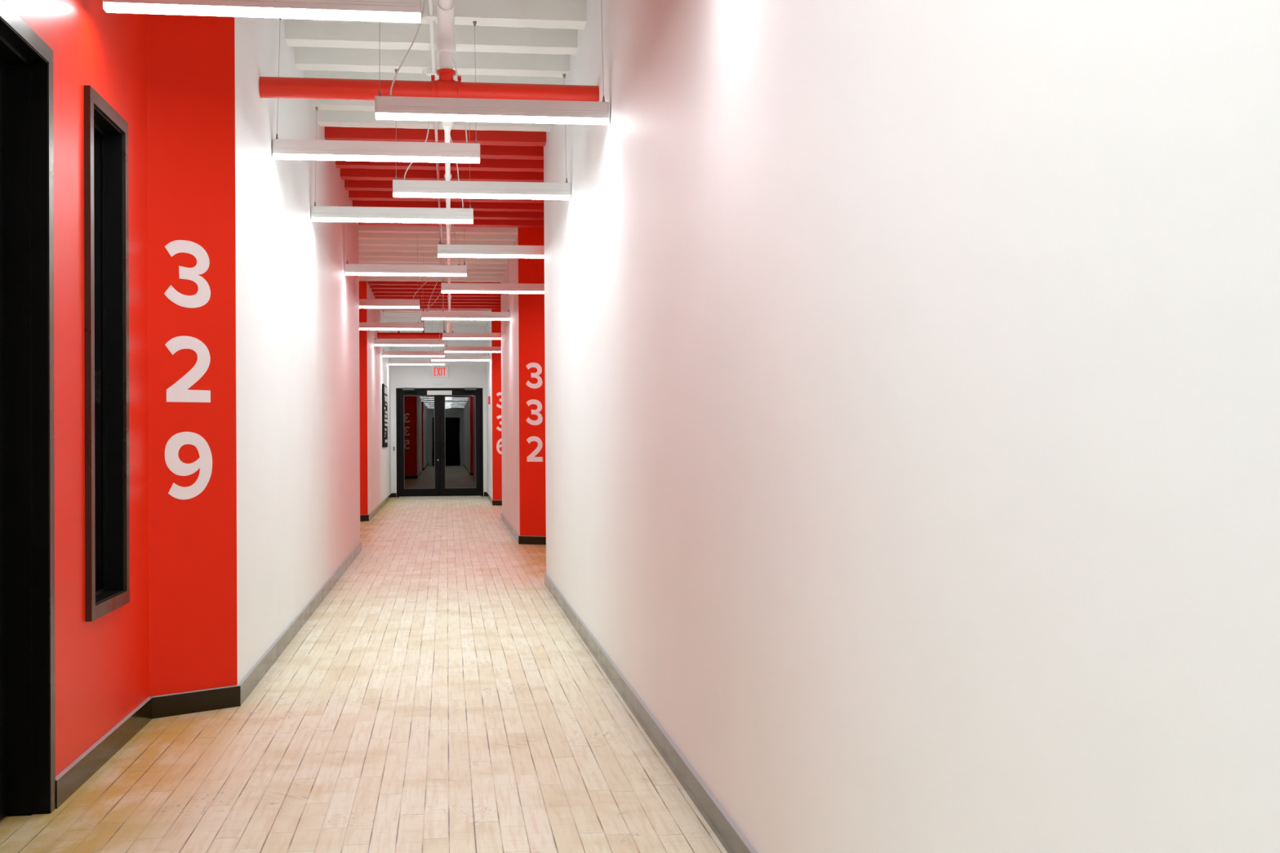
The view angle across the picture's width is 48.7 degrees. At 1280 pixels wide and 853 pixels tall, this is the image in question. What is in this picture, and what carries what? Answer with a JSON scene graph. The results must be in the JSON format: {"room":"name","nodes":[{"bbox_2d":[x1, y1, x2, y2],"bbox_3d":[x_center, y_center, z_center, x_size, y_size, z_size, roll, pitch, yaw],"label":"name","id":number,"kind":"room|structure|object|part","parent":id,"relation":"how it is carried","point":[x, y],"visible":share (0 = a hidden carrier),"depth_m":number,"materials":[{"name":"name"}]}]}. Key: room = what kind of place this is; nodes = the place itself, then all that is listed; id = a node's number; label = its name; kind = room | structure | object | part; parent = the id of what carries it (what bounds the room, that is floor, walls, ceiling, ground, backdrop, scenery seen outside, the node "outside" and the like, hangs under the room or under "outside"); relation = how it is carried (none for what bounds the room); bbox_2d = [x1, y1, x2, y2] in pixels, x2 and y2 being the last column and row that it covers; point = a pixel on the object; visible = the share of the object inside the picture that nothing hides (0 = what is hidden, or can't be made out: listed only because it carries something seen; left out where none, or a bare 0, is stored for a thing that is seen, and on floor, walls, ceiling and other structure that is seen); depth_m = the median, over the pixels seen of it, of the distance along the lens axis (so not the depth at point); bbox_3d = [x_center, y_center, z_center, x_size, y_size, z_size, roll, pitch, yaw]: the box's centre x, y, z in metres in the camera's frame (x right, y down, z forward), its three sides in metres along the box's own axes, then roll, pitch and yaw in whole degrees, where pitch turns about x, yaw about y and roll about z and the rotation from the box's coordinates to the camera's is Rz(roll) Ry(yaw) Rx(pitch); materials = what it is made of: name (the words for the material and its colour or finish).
{"room":"office corridor","nodes":[
{"label":"office corridor","id":0,"kind":"room"},
{"bbox_2d":[3,0,149,777],"bbox_3d":[-2.200,-0.768,4.981,0.248,4.220,3.730,0,-1,-8],"label":"wall","id":1,"kind":"structure","parent":0,"point":[102,664],"depth_m":5.42,"materials":[{"name":"red paint"}]},
{"bbox_2d":[0,0,55,820],"bbox_3d":[-2.114,0.004,4.428,0.260,2.665,1.055,0,-1,-8],"label":"door","id":2,"kind":"structure","parent":1,"relation":"in","point":[27,419],"depth_m":4.89,"materials":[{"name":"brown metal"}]},
{"bbox_2d":[84,84,129,622],"bbox_3d":[-2.289,-0.279,5.746,0.272,2.063,0.656,0,-1,-8],"label":"window","id":3,"kind":"structure","parent":1,"relation":"in","point":[106,217],"depth_m":6.01,"materials":[{"name":"black glass"}]},
{"bbox_3d":[-2.253,-0.278,5.751,0.008,1.945,0.536,0,-1,-8],"label":"glass pane","id":4,"kind":"part","parent":3,"relation":"part of","materials":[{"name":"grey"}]},
{"bbox_2d":[146,13,237,696],"bbox_3d":[-2.132,-0.752,6.745,0.362,4.220,0.254,0,-1,-8],"label":"wall","id":5,"kind":"structure","parent":0,"point":[193,641],"depth_m":6.74,"materials":[{"name":"red paint"}]},
{"bbox_2d":[164,240,212,499],"bbox_3d":[-2.146,-0.269,6.723,0.238,1.231,0.002,0,-1,-43],"label":"room number","id":6,"kind":"object","parent":5,"relation":"attached to","point":[179,392],"visible":1,"depth_m":6.73,"materials":[{"name":"white paint"}]},
{"bbox_2d":[234,16,359,684],"bbox_3d":[-2.761,-0.700,11.762,0.250,4.220,9.860,0,-1,-8],"label":"wall","id":7,"kind":"structure","parent":0,"point":[298,406],"depth_m":9.07,"materials":[{"name":"white paint"}]},
{"bbox_2d":[55,542,361,808],"bbox_3d":[-2.667,1.349,10.803,0.378,0.102,11.745,0,-1,-8],"label":"baseboard","id":8,"kind":"structure","parent":7,"relation":"attached to","point":[231,696],"depth_m":6.66,"materials":[{"name":"grey"}]},
{"bbox_2d":[0,496,727,852],"bbox_3d":[-1.893,1.471,12.444,3.500,0.120,41.800,0,-1,-8],"label":"floor","id":9,"kind":"structure","parent":0,"point":[439,697],"depth_m":5.98,"materials":[{"name":"beige wood"}]},
{"bbox_2d":[359,280,368,515],"bbox_3d":[-4.612,-0.584,22.692,0.450,4.220,0.300,0,-1,-8],"label":"wall","id":10,"kind":"structure","parent":0,"point":[362,284],"depth_m":22.82,"materials":[{"name":"red paint"}]},
{"bbox_2d":[366,280,391,514],"bbox_3d":[-5.161,-0.534,27.638,0.200,4.220,9.650,0,-1,-8],"label":"wall","id":11,"kind":"structure","parent":0,"point":[379,458],"depth_m":26.00,"materials":[{"name":"white paint"}]},
{"bbox_2d":[360,493,391,521],"bbox_3d":[-5.242,1.524,27.447,0.466,0.102,9.963,0,-1,-8],"label":"baseboard","id":12,"kind":"structure","parent":11,"relation":"attached to","point":[362,517],"depth_m":24.84,"materials":[{"name":"grey"}]},
{"bbox_2d":[382,383,387,447],"bbox_3d":[-5.216,-0.208,28.939,0.037,1.265,1.750,0,-1,-8],"label":"board","id":13,"kind":"object","parent":11,"relation":"attached to","point":[384,390],"visible":1,"depth_m":28.52,"materials":[{"name":"black metal"}]},
{"bbox_2d":[276,0,586,326],"bbox_3d":[-2.903,-2.585,19.489,3.450,0.402,26.450,0,-1,-8],"label":"ceiling","id":14,"kind":"structure","parent":0,"point":[502,49],"depth_m":11.80,"materials":[{"name":"white paint"}]},
{"bbox_2d":[354,75,363,79],"bbox_3d":[-2.047,-2.534,10.306,0.060,0.040,0.012,0,-1,-8],"label":"bracket","id":15,"kind":"object","parent":14,"relation":"attached to","point":[355,77],"visible":0.64,"depth_m":10.30,"materials":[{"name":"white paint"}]},
{"bbox_2d":[272,17,479,163],"bbox_3d":[-1.583,-2.044,8.547,1.218,0.910,0.238,0,-1,-8],"label":"pendant light","id":16,"kind":"object","parent":14,"relation":"hanging from","point":[282,148],"visible":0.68,"depth_m":8.43,"materials":[{"name":"silver metal"}]},
{"bbox_2d":[273,153,479,163],"bbox_3d":[-1.568,-1.601,8.453,1.209,0.024,0.054,0,-1,-8],"label":"diffuser","id":17,"kind":"object","parent":16,"relation":"attached to","point":[416,157],"depth_m":8.44,"materials":[{"name":"white plastic"}]},
{"bbox_2d":[311,106,473,223],"bbox_3d":[-1.903,-2.019,10.917,1.218,0.910,0.222,0,-1,-8],"label":"pendant light","id":18,"kind":"object","parent":14,"relation":"hanging from","point":[319,213],"visible":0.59,"depth_m":10.81,"materials":[{"name":"silver metal"}]},
{"bbox_2d":[312,217,472,223],"bbox_3d":[-1.888,-1.577,10.831,1.209,0.024,0.054,0,-1,-8],"label":"diffuser","id":19,"kind":"object","parent":18,"relation":"attached to","point":[382,220],"depth_m":10.81,"materials":[{"name":"white plastic"}]},
{"bbox_2d":[359,234,442,308],"bbox_3d":[-3.243,-2.070,17.814,1.516,1.160,0.115,0,-1,-11],"label":"pendant light","id":20,"kind":"object","parent":14,"relation":"hanging from","point":[363,303],"visible":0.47,"depth_m":17.79,"materials":[{"name":"silver metal"}]},
{"bbox_2d":[359,306,419,308],"bbox_3d":[-3.384,-1.501,17.782,1.209,0.024,0.054,0,-1,-8],"label":"diffuser","id":21,"kind":"object","parent":20,"relation":"attached to","point":[360,307],"depth_m":17.80,"materials":[{"name":"white plastic"}]},
{"bbox_2d":[359,275,443,329],"bbox_3d":[-3.725,-2.033,21.305,1.523,1.160,0.142,0,-1,-12],"label":"pendant light","id":22,"kind":"object","parent":14,"relation":"hanging from","point":[362,326],"visible":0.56,"depth_m":21.26,"materials":[{"name":"silver metal"}]},
{"bbox_2d":[359,328,422,329],"bbox_3d":[-3.869,-1.465,21.268,1.209,0.024,0.054,0,-1,-8],"label":"diffuser","id":23,"kind":"object","parent":22,"relation":"attached to","point":[359,328],"depth_m":21.26,"materials":[{"name":"white plastic"}]},
{"bbox_2d":[344,197,466,276],"bbox_3d":[-2.375,-2.108,14.371,1.218,1.160,0.132,0,-1,-8],"label":"pendant light","id":24,"kind":"object","parent":14,"relation":"hanging from","point":[365,269],"visible":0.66,"depth_m":14.30,"materials":[{"name":"silver metal"}]},
{"bbox_2d":[345,272,466,276],"bbox_3d":[-2.366,-1.540,14.328,1.209,0.024,0.054,0,-1,-8],"label":"diffuser","id":25,"kind":"object","parent":24,"relation":"attached to","point":[457,274],"depth_m":14.31,"materials":[{"name":"white plastic"}]},
{"bbox_2d":[373,293,444,346],"bbox_3d":[-4.070,-1.997,24.930,1.218,1.160,0.115,0,-1,-8],"label":"pendant light","id":26,"kind":"object","parent":14,"relation":"hanging from","point":[439,342],"visible":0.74,"depth_m":24.87,"materials":[{"name":"silver metal"}]},
{"bbox_2d":[373,344,444,346],"bbox_3d":[-4.062,-1.429,24.895,1.209,0.024,0.054,0,-1,-8],"label":"diffuser","id":27,"kind":"object","parent":26,"relation":"attached to","point":[374,344],"depth_m":24.87,"materials":[{"name":"white plastic"}]},
{"bbox_2d":[382,311,444,356],"bbox_3d":[-4.496,-1.839,28.105,1.221,0.910,0.124,0,-1,-8],"label":"pendant light","id":28,"kind":"object","parent":14,"relation":"hanging from","point":[384,353],"visible":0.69,"depth_m":28.04,"materials":[{"name":"silver metal"}]},
{"bbox_2d":[382,355,444,356],"bbox_3d":[-4.490,-1.396,28.067,1.209,0.024,0.054,0,-1,-8],"label":"diffuser","id":29,"kind":"object","parent":28,"relation":"attached to","point":[383,355],"depth_m":28.04,"materials":[{"name":"white plastic"}]},
{"bbox_2d":[377,320,453,338],"bbox_3d":[-3.642,-1.973,26.472,2.507,0.694,0.142,0,-1,-8],"label":"drain pipe","id":30,"kind":"object","parent":14,"relation":"hanging from","point":[398,335],"visible":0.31,"depth_m":26.34,"materials":[{"name":"metal"}]},
{"bbox_2d":[388,327,444,364],"bbox_3d":[-4.909,-1.807,31.168,1.231,0.910,0.243,0,-1,-8],"label":"pendant light","id":31,"kind":"object","parent":14,"relation":"hanging from","point":[390,362],"visible":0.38,"depth_m":31.11,"materials":[{"name":"silver metal"}]},
{"bbox_2d":[389,364,444,364],"bbox_3d":[-4.909,-1.364,31.138,1.209,0.024,0.054,0,-1,-8],"label":"diffuser","id":32,"kind":"object","parent":31,"relation":"attached to","point":[389,364],"depth_m":31.11,"materials":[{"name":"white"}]},
{"bbox_2d":[440,120,453,332],"bbox_3d":[-2.322,-2.096,17.234,0.102,0.690,18.545,0,-1,-8],"label":"pipe","id":33,"kind":"object","parent":14,"relation":"hanging from","point":[447,125],"visible":0.56,"depth_m":11.46,"materials":[{"name":"white metal"}]},
{"bbox_2d":[431,320,489,360],"bbox_3d":[-3.761,-1.954,29.662,1.218,1.160,0.109,0,-1,-8],"label":"pendant light","id":34,"kind":"object","parent":14,"relation":"hanging from","point":[446,357],"visible":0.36,"depth_m":29.60,"materials":[{"name":"silver metal"}]},
{"bbox_2d":[431,360,489,360],"bbox_3d":[-3.754,-1.386,29.630,1.209,0.024,0.054,0,-1,-8],"label":"diffuser","id":35,"kind":"object","parent":34,"relation":"attached to","point":[432,360],"depth_m":29.60,"materials":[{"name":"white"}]},
{"bbox_2d":[421,257,510,319],"bbox_3d":[-2.420,-2.058,19.652,1.218,1.160,0.128,0,-1,-8],"label":"pendant light","id":36,"kind":"object","parent":14,"relation":"hanging from","point":[427,315],"visible":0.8,"depth_m":19.58,"materials":[{"name":"silver metal"}]},
{"bbox_2d":[422,317,510,319],"bbox_3d":[-2.411,-1.490,19.610,1.209,0.024,0.054,0,-1,-8],"label":"diffuser","id":37,"kind":"object","parent":36,"relation":"attached to","point":[423,318],"depth_m":19.58,"materials":[{"name":"white plastic"}]},
{"bbox_2d":[442,302,501,339],"bbox_3d":[-2.666,-1.895,23.472,1.218,0.910,0.168,0,-1,-8],"label":"pendant light","id":38,"kind":"object","parent":14,"relation":"hanging from","point":[446,335],"visible":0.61,"depth_m":23.36,"materials":[{"name":"silver metal"}]},
{"bbox_2d":[442,337,501,339],"bbox_3d":[-2.655,-1.453,23.412,1.209,0.024,0.054,0,-1,-8],"label":"diffuser","id":39,"kind":"object","parent":38,"relation":"attached to","point":[442,338],"depth_m":23.37,"materials":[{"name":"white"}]},
{"bbox_2d":[444,339,501,352],"bbox_3d":[-3.114,-1.985,26.898,1.238,1.160,0.156,0,-1,-8],"label":"pendant light","id":40,"kind":"object","parent":14,"relation":"hanging from","point":[447,348],"visible":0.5,"depth_m":26.80,"materials":[{"name":"silver metal"}]},
{"bbox_2d":[444,351,501,352],"bbox_3d":[-3.094,-1.417,26.844,1.209,0.024,0.054,0,-1,-8],"label":"diffuser","id":41,"kind":"object","parent":40,"relation":"attached to","point":[445,351],"depth_m":26.81,"materials":[{"name":"white plastic"}]},
{"bbox_2d":[392,68,570,199],"bbox_3d":[-1.102,-2.035,9.845,1.218,0.910,0.180,0,-1,-8],"label":"pendant light","id":42,"kind":"object","parent":14,"relation":"hanging from","point":[404,188],"visible":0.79,"depth_m":9.76,"materials":[{"name":"silver metal"}]},
{"bbox_2d":[393,192,569,199],"bbox_3d":[-1.091,-1.592,9.779,1.209,0.024,0.054,0,-1,-8],"label":"diffuser","id":43,"kind":"object","parent":42,"relation":"attached to","point":[548,196],"depth_m":9.77,"materials":[{"name":"white plastic"}]},
{"bbox_2d":[435,162,544,257],"bbox_3d":[-1.250,-2.004,12.981,1.228,0.910,0.164,0,-1,-8],"label":"pendant light","id":44,"kind":"object","parent":14,"relation":"hanging from","point":[443,250],"visible":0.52,"depth_m":12.92,"materials":[{"name":"silver metal"}]},
{"bbox_2d":[437,253,544,257],"bbox_3d":[-1.242,-1.561,12.968,1.209,0.024,0.054,0,-1,-8],"label":"diffuser","id":45,"kind":"object","parent":44,"relation":"attached to","point":[474,255],"depth_m":12.94,"materials":[{"name":"white plastic"}]},
{"bbox_2d":[374,0,608,124],"bbox_3d":[-0.782,-2.059,7.489,1.218,0.910,0.166,0,-1,-8],"label":"pendant light","id":46,"kind":"object","parent":14,"relation":"hanging from","point":[390,107],"visible":0.95,"depth_m":7.41,"materials":[{"name":"silver metal"}]},
{"bbox_2d":[375,112,608,124],"bbox_3d":[-0.772,-1.617,7.431,1.209,0.024,0.054,0,-1,-8],"label":"diffuser","id":47,"kind":"object","parent":46,"relation":"attached to","point":[594,118],"depth_m":7.42,"materials":[{"name":"white plastic"}]},
{"bbox_2d":[439,223,544,293],"bbox_3d":[-1.666,-2.096,16.137,1.240,1.160,0.140,0,-1,-8],"label":"pendant light","id":48,"kind":"object","parent":14,"relation":"hanging from","point":[446,287],"visible":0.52,"depth_m":16.06,"materials":[{"name":"silver metal"}]},
{"bbox_2d":[441,290,544,293],"bbox_3d":[-1.646,-1.529,16.092,1.209,0.024,0.054,0,-1,-8],"label":"diffuser","id":49,"kind":"object","parent":48,"relation":"attached to","point":[442,291],"depth_m":16.07,"materials":[{"name":"white plastic"}]},
{"bbox_2d":[390,325,487,496],"bbox_3d":[-4.646,-0.489,32.704,2.590,4.220,0.250,0,-1,-8],"label":"wall","id":50,"kind":"structure","parent":0,"point":[461,374],"depth_m":32.59,"materials":[{"name":"white paint"}]},
{"bbox_2d":[391,493,396,497],"bbox_3d":[-5.640,1.574,32.413,0.120,0.102,0.016,0,-1,-8],"label":"baseboard","id":51,"kind":"structure","parent":50,"relation":"attached to","point":[393,495],"depth_m":32.41,"materials":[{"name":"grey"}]},
{"bbox_2d":[395,387,483,497],"bbox_3d":[-4.614,0.364,32.624,1.978,2.512,0.180,0,-1,-8],"label":"door","id":52,"kind":"structure","parent":50,"relation":"in","point":[440,452],"depth_m":32.62,"materials":[{"name":"black metal"}]},
{"bbox_3d":[-5.082,0.360,32.582,0.707,2.151,0.008,0,-1,-8],"label":"glass pane","id":53,"kind":"part","parent":52,"relation":"part of","materials":[{"name":"grey"}]},
{"bbox_3d":[-4.152,0.355,32.709,0.715,2.151,0.008,0,-1,-8],"label":"glass pane","id":54,"kind":"part","parent":52,"relation":"part of","materials":[{"name":"grey"}]},
{"bbox_2d":[431,365,448,377],"bbox_3d":[-4.606,-1.261,32.566,0.389,0.271,0.047,0,-1,-8],"label":"exit sign","id":55,"kind":"object","parent":50,"relation":"attached to","point":[437,371],"visible":1,"depth_m":32.55,"materials":[{"name":"white plastic"}]},
{"bbox_2d":[485,320,493,498],"bbox_3d":[-3.132,-0.521,30.423,0.205,4.220,4.680,0,-1,-8],"label":"wall","id":56,"kind":"structure","parent":0,"point":[488,329],"depth_m":30.54,"materials":[{"name":"white paint"}]},
{"bbox_2d":[487,395,490,404],"bbox_3d":[-3.198,-0.555,29.950,0.052,0.170,0.120,0,-1,-8],"label":"fire alarm","id":57,"kind":"object","parent":56,"relation":"attached to","point":[489,397],"visible":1,"depth_m":29.89,"materials":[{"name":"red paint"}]},
{"bbox_2d":[491,309,502,500],"bbox_3d":[-2.751,-0.546,28.002,0.345,4.220,0.220,0,-1,-8],"label":"wall","id":58,"kind":"structure","parent":0,"point":[495,324],"depth_m":28.04,"materials":[{"name":"red paint"}]},
{"bbox_2d":[496,391,502,454],"bbox_3d":[-2.738,-0.064,27.993,0.238,1.231,0.002,-1,-1,25],"label":"room number","id":59,"kind":"object","parent":58,"relation":"attached to","point":[498,446],"visible":0.38,"depth_m":28.02,"materials":[{"name":"white paint"}]},
{"bbox_2d":[500,227,519,535],"bbox_3d":[-1.773,-0.625,20.380,0.230,4.220,5.690,0,-1,-8],"label":"wall","id":60,"kind":"structure","parent":0,"point":[509,328],"depth_m":19.77,"materials":[{"name":"white paint"}]},
{"bbox_2d":[518,227,546,536],"bbox_3d":[-1.314,-0.656,17.460,0.350,4.220,0.220,0,-1,-8],"label":"wall","id":61,"kind":"structure","parent":0,"point":[532,492],"depth_m":17.47,"materials":[{"name":"red paint"}]},
{"bbox_2d":[525,362,542,462],"bbox_3d":[-1.304,-0.177,17.452,0.232,1.223,0.002,-1,-1,24],"label":"room number","id":62,"kind":"object","parent":61,"relation":"attached to","point":[531,458],"visible":1,"depth_m":17.44,"materials":[{"name":"white paint"}]},
{"bbox_2d":[543,0,1279,852],"bbox_3d":[0.669,-0.812,2.421,0.250,4.220,20.600,0,-1,-8],"label":"wall","id":63,"kind":"structure","parent":0,"point":[912,367],"depth_m":2.54,"materials":[{"name":"white paint"}]},
{"bbox_2d":[258,68,599,101],"bbox_3d":[-1.174,-1.914,7.980,1.883,0.193,0.142,0,-1,-8],"label":"drain pipe","id":64,"kind":"object","parent":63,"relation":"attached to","point":[284,87],"visible":0.82,"depth_m":7.92,"materials":[{"name":"red metal"}]},
{"bbox_2d":[435,0,456,69],"bbox_3d":[-0.150,-2.258,1.063,0.112,0.373,14.101,0,-1,-8],"label":"riser pipe","id":65,"kind":"object","parent":64,"relation":"attached to","point":[446,47],"visible":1,"depth_m":7.94,"materials":[{"name":"white metal"}]},
{"bbox_2d":[486,492,757,852],"bbox_3d":[-0.638,1.351,12.465,0.386,0.102,40.900,0,-1,-8],"label":"baseboard","id":66,"kind":"structure","parent":63,"relation":"attached to","point":[731,837],"depth_m":5.79,"materials":[{"name":"grey"}]},
{"bbox_3d":[-1.035,-2.727,5.802,3.450,0.402,1.221,0,-1,-8],"label":"ceiling","id":67,"kind":"structure","parent":0,"visible":0},
{"bbox_2d":[102,0,422,22],"bbox_3d":[-1.471,-2.072,5.610,1.242,0.910,0.128,0,-1,-8],"label":"pendant light","id":68,"kind":"object","parent":67,"relation":"hanging from","point":[391,11],"visible":1,"depth_m":5.56,"materials":[{"name":"silver metal"}]},
{"bbox_3d":[-0.058,-2.801,-1.352,3.450,0.402,13.279,0,-1,-8],"label":"ceiling","id":69,"kind":"structure","parent":0,"visible":0},
{"bbox_2d":[420,0,444,280],"bbox_3d":[-1.242,-2.485,8.335,0.156,0.032,28.800,0,-1,-8],"label":"conduit","id":70,"kind":"object","parent":69,"relation":"attached to","point":[430,15],"visible":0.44,"depth_m":9.26,"materials":[{"name":"white metal"}]}
]}

